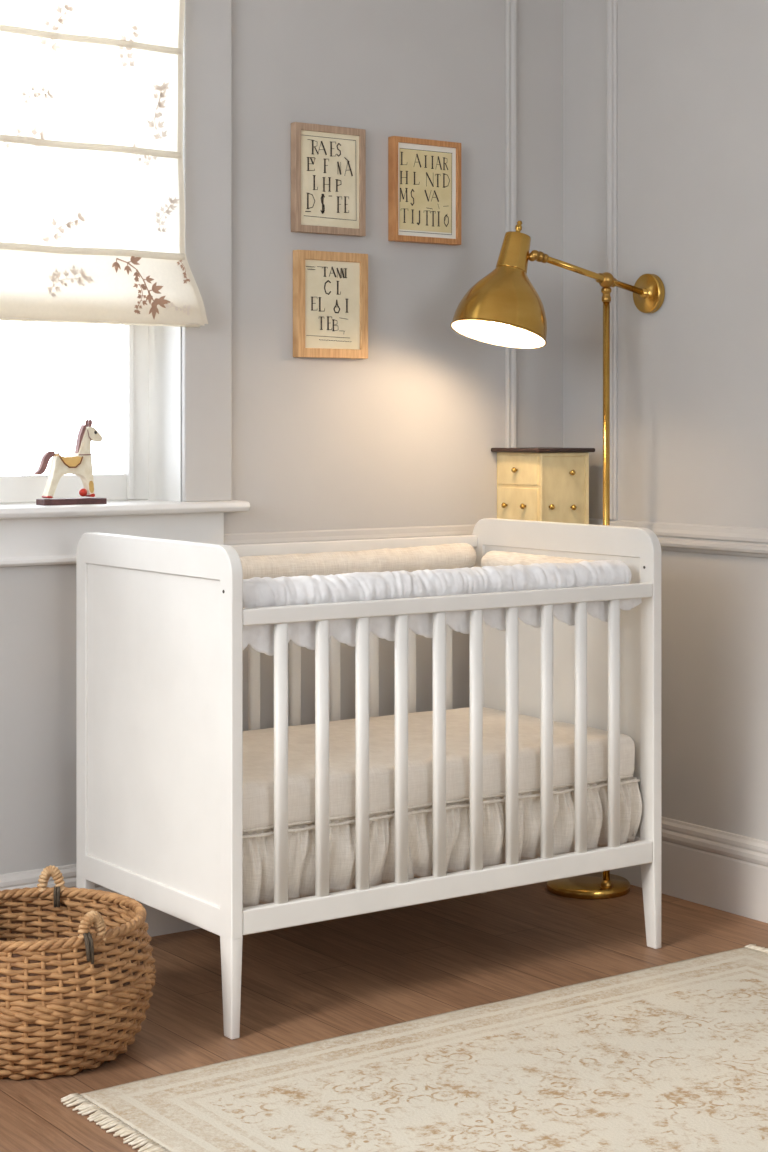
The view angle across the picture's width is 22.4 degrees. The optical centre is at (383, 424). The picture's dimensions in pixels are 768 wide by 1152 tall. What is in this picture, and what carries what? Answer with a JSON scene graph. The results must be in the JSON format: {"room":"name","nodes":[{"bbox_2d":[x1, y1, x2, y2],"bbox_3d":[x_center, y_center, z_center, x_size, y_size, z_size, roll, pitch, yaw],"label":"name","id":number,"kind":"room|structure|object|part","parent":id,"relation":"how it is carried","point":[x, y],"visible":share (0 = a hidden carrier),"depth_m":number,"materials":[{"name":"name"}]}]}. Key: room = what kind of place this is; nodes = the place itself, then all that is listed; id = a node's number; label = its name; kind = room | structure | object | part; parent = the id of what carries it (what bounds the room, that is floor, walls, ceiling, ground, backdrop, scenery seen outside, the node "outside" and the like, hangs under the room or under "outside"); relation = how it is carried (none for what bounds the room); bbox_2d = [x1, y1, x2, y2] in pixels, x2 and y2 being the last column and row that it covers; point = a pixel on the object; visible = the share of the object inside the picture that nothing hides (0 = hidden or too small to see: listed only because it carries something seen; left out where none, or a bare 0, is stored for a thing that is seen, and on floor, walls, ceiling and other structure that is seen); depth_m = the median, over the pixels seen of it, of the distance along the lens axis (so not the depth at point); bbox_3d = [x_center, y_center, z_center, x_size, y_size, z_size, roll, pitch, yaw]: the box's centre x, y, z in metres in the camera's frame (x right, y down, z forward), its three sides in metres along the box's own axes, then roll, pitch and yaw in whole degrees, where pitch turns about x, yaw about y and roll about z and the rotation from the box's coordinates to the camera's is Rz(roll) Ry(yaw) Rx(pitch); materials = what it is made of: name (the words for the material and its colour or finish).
{"room":"children's room","nodes":[
{"label":"children's room","id":0,"kind":"room"},
{"bbox_2d":[0,0,562,873],"bbox_3d":[-1.286,-0.189,4.095,4.600,2.750,0.200,0,0,-35],"label":"wall","id":1,"kind":"structure","parent":0,"point":[405,434],"depth_m":4.86,"materials":[{"name":"paint"}]},
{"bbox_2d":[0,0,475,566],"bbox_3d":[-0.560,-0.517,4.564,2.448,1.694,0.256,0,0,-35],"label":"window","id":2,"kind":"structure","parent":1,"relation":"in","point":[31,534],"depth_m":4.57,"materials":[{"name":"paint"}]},
{"bbox_2d":[34,420,106,504],"bbox_3d":[-0.712,0.085,4.386,0.167,0.192,0.044,0,0,-35],"label":"horse","id":3,"kind":"object","parent":2,"relation":"on","point":[79,464],"visible":1,"depth_m":4.38},
{"bbox_3d":[-1.034,-0.527,4.363,1.123,1.415,0.035,0,0,-35],"label":"sash","id":4,"kind":"part","parent":2,"relation":"part of","materials":[{"name":"paint"}]},
{"bbox_2d":[0,0,207,326],"bbox_3d":[-0.894,-0.743,4.194,1.155,1.033,0.057,0,0,-35],"label":"blind","id":5,"kind":"object","parent":2,"relation":"attached to","point":[92,201],"visible":1,"depth_m":4.37,"materials":[{"name":"fabric"}]},
{"bbox_3d":[-0.974,0.194,4.270,1.433,0.026,0.256,0,0,-35],"label":"sill","id":6,"kind":"part","parent":2,"relation":"part of","materials":[{"name":"paint"}]},
{"bbox_3d":[-0.929,-0.592,4.215,1.379,1.545,0.018,0,0,-35],"label":"casing","id":7,"kind":"part","parent":2,"relation":"part of","materials":[{"name":"paint"}]},
{"bbox_2d":[0,856,539,936],"bbox_3d":[-1.309,1.090,3.944,4.388,0.192,0.020,0,0,-35],"label":"baseboard","id":8,"kind":"structure","parent":1,"relation":"attached to","point":[159,922],"depth_m":4.38,"materials":[{"name":"paint"}]},
{"bbox_2d":[291,122,365,236],"bbox_3d":[-0.137,-0.602,4.775,0.209,0.266,0.022,0,0,-35],"label":"framed print","id":9,"kind":"object","parent":1,"relation":"attached to","point":[328,163],"visible":1,"depth_m":4.77,"materials":[{"name":"beige paper"}]},
{"bbox_2d":[293,250,367,358],"bbox_3d":[-0.131,-0.295,4.778,0.209,0.261,0.024,0,0,-35],"label":"framed print","id":10,"kind":"object","parent":1,"relation":"attached to","point":[330,289],"visible":1,"depth_m":4.77,"materials":[{"name":"beige paper"}]},
{"bbox_2d":[388,136,460,245],"bbox_3d":[0.105,-0.595,4.944,0.215,0.263,0.026,0,0,-35],"label":"framed print","id":11,"kind":"object","parent":1,"relation":"attached to","point":[424,175],"visible":1,"depth_m":4.93,"materials":[{"name":"beige paper"}]},
{"bbox_2d":[505,0,516,447],"bbox_3d":[0.338,-0.658,5.118,0.036,1.812,0.014,0,0,-35],"label":"trim","id":12,"kind":"structure","parent":1,"relation":"attached to","point":[510,5],"depth_m":5.11,"materials":[{"name":"paint"}]},
{"bbox_2d":[0,881,767,1151],"bbox_3d":[0.245,1.236,1.766,4.800,0.100,5.770,0,0,-35],"label":"floor","id":13,"kind":"structure","parent":0,"point":[317,981],"depth_m":4.20,"materials":[{"name":"brown wood"}]},
{"bbox_2d":[0,865,155,1079],"bbox_3d":[-0.664,1.034,3.676,0.462,0.305,0.462,0,0,15],"label":"woven basket","id":14,"kind":"object","parent":13,"relation":"on","point":[77,971],"visible":1,"depth_m":3.52,"materials":[{"name":"brown wicker"}]},
{"bbox_3d":[-0.666,0.913,3.878,0.058,0.062,0.022,0,0,0],"label":"rope handle","id":15,"kind":"part","parent":14,"relation":"part of","materials":[{"name":"beige fabric"}]},
{"bbox_3d":[-0.531,0.914,3.524,0.060,0.060,0.022,0,0,-41],"label":"rope handle","id":16,"kind":"part","parent":14,"relation":"part of","materials":[{"name":"beige fabric"}]},
{"bbox_2d":[76,518,660,1039],"bbox_3d":[-0.025,0.711,4.333,1.135,0.950,0.667,0,0,-35],"label":"crib","id":17,"kind":"object","parent":13,"relation":"on","point":[160,623],"visible":0.88,"depth_m":4.08,"materials":[{"name":"paint"}]},
{"bbox_3d":[-0.656,1.089,4.266,0.026,0.194,0.046,0,0,-35],"label":"leg","id":18,"kind":"part","parent":17,"relation":"part of","materials":[{"name":"paint"}]},
{"bbox_3d":[-0.476,0.622,4.012,0.014,0.641,0.579,0,0,-35],"label":"panel","id":19,"kind":"part","parent":17,"relation":"part of","materials":[{"name":"paint"}]},
{"bbox_3d":[-0.476,0.616,4.012,0.026,0.760,0.667,0,0,-35],"label":"frame","id":20,"kind":"part","parent":17,"relation":"part of","materials":[{"name":"paint"}]},
{"bbox_3d":[-0.296,1.089,3.759,0.026,0.194,0.046,0,0,-35],"label":"leg","id":21,"kind":"part","parent":17,"relation":"part of","materials":[{"name":"paint"}]},
{"bbox_3d":[-0.210,0.295,4.593,1.080,0.030,0.024,0,0,-35],"label":"rail","id":22,"kind":"part","parent":17,"relation":"part of","materials":[{"name":"paint"}]},
{"bbox_2d":[240,543,476,578],"bbox_3d":[-0.196,0.335,4.541,1.026,0.081,0.077,0,0,-35],"label":"roll","id":23,"kind":"object","parent":17,"relation":"attached to","point":[455,555],"visible":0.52,"depth_m":4.61,"materials":[{"name":"beige fabric"}]},
{"bbox_2d":[243,777,641,906],"bbox_3d":[-0.018,0.876,4.322,1.069,0.149,0.600,0,0,-35],"label":"skirt","id":24,"kind":"object","parent":17,"relation":"hanging from","point":[258,848],"visible":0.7,"depth_m":4.05,"materials":[{"name":"fabric"}]},
{"bbox_2d":[243,707,634,833],"bbox_3d":[-0.027,0.755,4.335,1.074,0.113,0.596,0,0,-35],"label":"mattress","id":25,"kind":"object","parent":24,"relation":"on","point":[258,745],"visible":0.48,"depth_m":4.16,"materials":[{"name":"fabric"}]},
{"bbox_2d":[243,560,641,655],"bbox_3d":[0.130,0.380,4.114,1.068,0.154,0.081,0,0,-35],"label":"bumper cover","id":26,"kind":"object","parent":17,"relation":"attached to","point":[356,586],"visible":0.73,"depth_m":4.04,"materials":[{"name":"fabric"}]},
{"bbox_3d":[0.160,0.374,4.071,1.080,0.032,0.024,0,0,-35],"label":"rail","id":27,"kind":"part","parent":17,"relation":"part of","materials":[{"name":"paint"}]},
{"bbox_3d":[0.160,0.965,4.071,1.080,0.049,0.024,0,0,-35],"label":"rail","id":28,"kind":"part","parent":17,"relation":"part of","materials":[{"name":"paint"}]},
{"bbox_2d":[481,551,594,566],"bbox_3d":[0.383,0.346,4.621,0.072,0.070,0.448,0,0,-35],"label":"roll","id":29,"kind":"object","parent":17,"relation":"attached to","point":[492,558],"visible":0.36,"depth_m":4.67,"materials":[{"name":"beige fabric"}]},
{"bbox_3d":[0.426,0.622,4.653,0.014,0.641,0.579,0,0,-35],"label":"panel","id":30,"kind":"part","parent":17,"relation":"part of","materials":[{"name":"paint"}]},
{"bbox_3d":[0.426,0.616,4.653,0.026,0.760,0.667,0,0,-35],"label":"frame","id":31,"kind":"part","parent":17,"relation":"part of","materials":[{"name":"paint"}]},
{"bbox_3d":[0.606,1.089,4.400,0.026,0.194,0.046,0,0,-35],"label":"leg","id":32,"kind":"part","parent":17,"relation":"part of","materials":[{"name":"paint"}]},
{"bbox_2d":[61,944,767,1151],"bbox_3d":[0.480,1.181,3.416,1.745,0.009,1.193,0,0,-35],"label":"rug","id":33,"kind":"object","parent":13,"relation":"on","point":[671,1057],"visible":1,"depth_m":3.46,"materials":[{"name":"fabric"}]},
{"bbox_2d":[491,447,594,523],"bbox_3d":[0.415,0.293,5.060,0.196,0.465,0.196,0,0,-35],"label":"chest","id":34,"kind":"object","parent":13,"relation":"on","point":[548,484],"visible":0.52,"depth_m":5.00,"materials":[{"name":"beige wood"}]},
{"bbox_3d":[0.348,0.212,5.021,0.006,0.097,0.158,0,0,-35],"label":"drawer","id":35,"kind":"part","parent":34,"relation":"part of","materials":[{"name":"beige wood"}]},
{"bbox_3d":[0.348,0.118,5.021,0.006,0.076,0.158,0,0,-35],"label":"drawer","id":36,"kind":"part","parent":34,"relation":"part of","materials":[{"name":"beige wood"}]},
{"bbox_3d":[0.464,0.297,4.997,0.140,0.428,0.006,0,0,-35],"label":"door","id":37,"kind":"part","parent":34,"relation":"part of","materials":[{"name":"beige wood"}]},
{"bbox_2d":[450,221,664,898],"bbox_3d":[0.412,0.342,4.833,0.576,1.688,0.265,0,0,-35],"label":"floor lamp","id":38,"kind":"object","parent":13,"relation":"on","point":[503,308],"visible":0.96,"depth_m":4.81,"materials":[{"name":"gold metal"}]},
{"bbox_3d":[0.281,-0.290,4.723,0.235,0.206,0.239,0,0,-35],"label":"lamp shade","id":39,"kind":"part","parent":38,"relation":"part of","materials":[{"name":"gold metal"}]},
{"bbox_3d":[0.292,-0.301,4.733,0.070,0.134,0.058,0,0,-35],"label":"bulb","id":40,"kind":"part","parent":38,"relation":"part of","materials":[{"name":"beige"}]},
{"bbox_3d":[0.527,-0.373,4.851,0.327,0.093,0.016,0,0,-31],"label":"arm","id":41,"kind":"part","parent":38,"relation":"part of","materials":[{"name":"gold metal"}]},
{"bbox_3d":[0.669,-0.334,4.938,0.036,0.101,0.101,0,0,-35],"label":"wall plate","id":42,"kind":"part","parent":38,"relation":"part of","materials":[{"name":"gold metal"}]},
{"bbox_2d":[563,0,767,840],"bbox_3d":[2.120,-0.189,3.098,0.200,2.750,5.370,0,0,-35],"label":"wall","id":43,"kind":"structure","parent":0,"point":[693,74],"depth_m":4.84,"materials":[{"name":"paint"}]},
{"bbox_2d":[606,0,617,519],"bbox_3d":[0.593,-0.658,5.063,0.014,1.812,0.036,0,0,-35],"label":"trim","id":44,"kind":"structure","parent":43,"relation":"attached to","point":[611,5],"depth_m":5.06,"materials":[{"name":"paint"}]},
{"bbox_2d":[574,816,767,922],"bbox_3d":[2.032,1.090,3.036,0.015,0.192,5.370,0,0,-35],"label":"baseboard","id":45,"kind":"structure","parent":43,"relation":"attached to","point":[710,867],"depth_m":4.75,"materials":[{"name":"paint"}]},
{"bbox_2d":[589,518,767,557],"bbox_3d":[2.029,0.283,3.034,0.022,0.070,5.370,0,0,-35],"label":"chair rail","id":46,"kind":"object","parent":43,"relation":"attached to","point":[726,540],"depth_m":4.77,"materials":[{"name":"paint"}]}
]}

